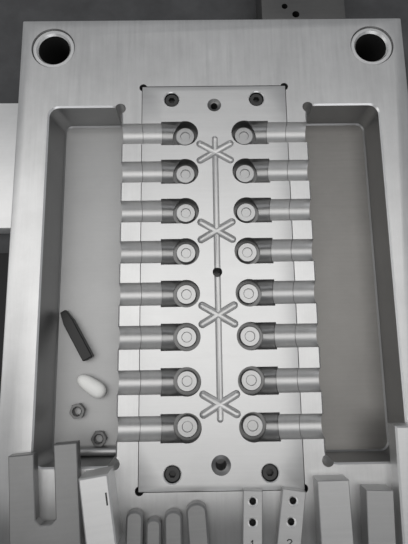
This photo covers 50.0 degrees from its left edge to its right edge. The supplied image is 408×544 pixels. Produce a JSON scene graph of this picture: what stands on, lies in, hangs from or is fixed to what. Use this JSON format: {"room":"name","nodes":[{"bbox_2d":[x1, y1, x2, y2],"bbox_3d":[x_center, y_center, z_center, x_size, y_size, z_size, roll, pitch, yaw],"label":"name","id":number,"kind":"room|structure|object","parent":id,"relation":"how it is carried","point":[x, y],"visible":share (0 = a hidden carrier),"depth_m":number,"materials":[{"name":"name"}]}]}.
{"room":"machine workshop","nodes":[
{"label":"machine workshop","id":0,"kind":"room"},
{"bbox_2d":[0,0,407,252],"bbox_3d":[0.012,0.019,0.526,3.000,0.020,3.000,-1,80,0],"label":"floor","id":1,"kind":"structure","parent":0,"point":[13,13],"depth_m":0.58,"materials":[{"name":"metal"}]},
{"bbox_2d":[0,253,8,392],"bbox_3d":[-0.232,0.178,0.486,0.086,0.003,0.406,-1,80,0],"label":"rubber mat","id":2,"kind":"object","parent":1,"relation":"on","point":[4,257],"visible":0.16,"depth_m":0.51,"materials":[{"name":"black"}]},
{"bbox_2d":[0,103,17,233],"bbox_3d":[-0.248,-0.124,0.526,0.110,0.025,0.156,-1,80,0],"label":"steel plate","id":3,"kind":"object","parent":1,"relation":"on","point":[8,111],"visible":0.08,"depth_m":0.52,"materials":[{"name":"silver metal"}]},
{"bbox_2d":[0,18,407,543],"bbox_3d":[0.013,0.009,0.467,0.400,0.100,0.544,-1,80,0],"label":"plate","id":4,"kind":"object","parent":1,"relation":"on","point":[218,209],"visible":1,"depth_m":0.43,"materials":[{"name":"metal"}]},
{"bbox_2d":[8,440,83,543],"bbox_3d":[-0.137,0.199,0.378,0.060,0.010,0.096,-5,81,-1],"label":"block","id":5,"kind":"object","parent":4,"relation":"on","point":[26,526],"visible":1,"depth_m":0.37,"materials":[{"name":"grey metal"}]},
{"bbox_2d":[60,310,93,360],"bbox_3d":[-0.128,0.063,0.439,0.010,0.010,0.055,-30,82,-5],"label":"steel letter punch","id":6,"kind":"object","parent":4,"relation":"on","point":[70,324],"visible":1,"depth_m":0.43,"materials":[{"name":"black metal"}]},
{"bbox_2d":[69,403,85,418],"bbox_3d":[-0.124,0.136,0.429,0.016,0.006,0.013,-13,81,-2],"label":"nut","id":7,"kind":"object","parent":4,"relation":"on","point":[80,405],"visible":1,"depth_m":0.43,"materials":[{"name":"black metal"}]},
{"bbox_2d":[77,375,105,397],"bbox_3d":[-0.111,0.112,0.430,0.032,0.012,0.016,32,82,5],"label":"white plastic slug","id":8,"kind":"object","parent":4,"relation":"on","point":[93,387],"visible":1,"depth_m":0.42,"materials":[{"name":"white plastic"}]},
{"bbox_2d":[80,446,115,455],"bbox_3d":[-0.105,0.173,0.422,0.046,0.009,0.009,-1,80,0],"label":"pin","id":9,"kind":"object","parent":4,"relation":"on","point":[102,450],"depth_m":0.42,"materials":[{"name":"silver metal"}]},
{"bbox_2d":[91,431,106,446],"bbox_3d":[-0.102,0.162,0.425,0.016,0.006,0.013,-1,80,0],"label":"nut","id":10,"kind":"object","parent":4,"relation":"on","point":[102,433],"visible":1,"depth_m":0.42,"materials":[{"name":"black metal"}]},
{"bbox_2d":[78,466,121,543],"bbox_3d":[-0.087,0.199,0.370,0.025,0.026,0.056,-9,81,-2],"label":"metal block","id":11,"kind":"object","parent":4,"relation":"on","point":[98,489],"visible":1,"depth_m":0.36,"materials":[{"name":"silver metal"}]},
{"bbox_2d":[125,508,143,543],"bbox_3d":[-0.059,0.226,0.374,0.015,0.009,0.042,0,80,0],"label":"bar","id":12,"kind":"object","parent":4,"relation":"on","point":[134,518],"visible":1,"depth_m":0.37,"materials":[{"name":"grey metal"}]},
{"bbox_2d":[146,515,161,543],"bbox_3d":[-0.043,0.229,0.374,0.013,0.009,0.036,0,80,0],"label":"bar","id":13,"kind":"object","parent":4,"relation":"on","point":[154,523],"visible":1,"depth_m":0.37,"materials":[{"name":"grey metal"}]},
{"bbox_2d":[164,507,182,543],"bbox_3d":[-0.026,0.226,0.375,0.015,0.009,0.042,-1,80,-1],"label":"bar","id":14,"kind":"object","parent":4,"relation":"on","point":[173,519],"visible":1,"depth_m":0.37,"materials":[{"name":"grey metal"}]},
{"bbox_2d":[186,500,208,543],"bbox_3d":[-0.005,0.223,0.375,0.018,0.009,0.048,-5,80,-1],"label":"bar","id":15,"kind":"object","parent":4,"relation":"on","point":[196,511],"visible":1,"depth_m":0.37,"materials":[{"name":"grey metal"}]},
{"bbox_2d":[242,488,261,543],"bbox_3d":[0.042,0.215,0.378,0.017,0.007,0.052,2,80,0],"label":"bar","id":16,"kind":"object","parent":4,"relation":"on","point":[252,497],"visible":1,"depth_m":0.38,"materials":[{"name":"grey metal"}]},
{"bbox_2d":[276,486,305,543],"bbox_3d":[0.075,0.215,0.378,0.020,0.007,0.052,8,80,1],"label":"bar","id":17,"kind":"object","parent":4,"relation":"on","point":[292,500],"visible":1,"depth_m":0.38,"materials":[{"name":"grey metal"}]},
{"bbox_2d":[313,475,353,543],"bbox_3d":[0.111,0.209,0.375,0.027,0.016,0.062,-1,80,-1],"label":"bar","id":18,"kind":"object","parent":4,"relation":"on","point":[333,516],"visible":1,"depth_m":0.37,"materials":[{"name":"grey metal"}]},
{"bbox_2d":[360,484,395,543],"bbox_3d":[0.149,0.213,0.374,0.023,0.016,0.055,1,80,0],"label":"bar","id":19,"kind":"object","parent":4,"relation":"on","point":[376,500],"visible":1,"depth_m":0.37,"materials":[{"name":"grey metal"}]},
{"bbox_2d":[388,423,407,543],"bbox_3d":[0.179,0.189,0.379,0.025,0.016,0.110,0,80,0],"label":"block","id":20,"kind":"object","parent":4,"relation":"on","point":[397,432],"visible":1,"depth_m":0.38,"materials":[{"name":"grey metal"}]},
{"bbox_2d":[256,0,344,19],"bbox_3d":[0.119,-0.374,0.560,0.101,0.045,0.150,-1,80,-1],"label":"plate","id":21,"kind":"object","parent":1,"relation":"on","point":[265,9],"visible":0.55,"depth_m":0.53,"materials":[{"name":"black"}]}
]}

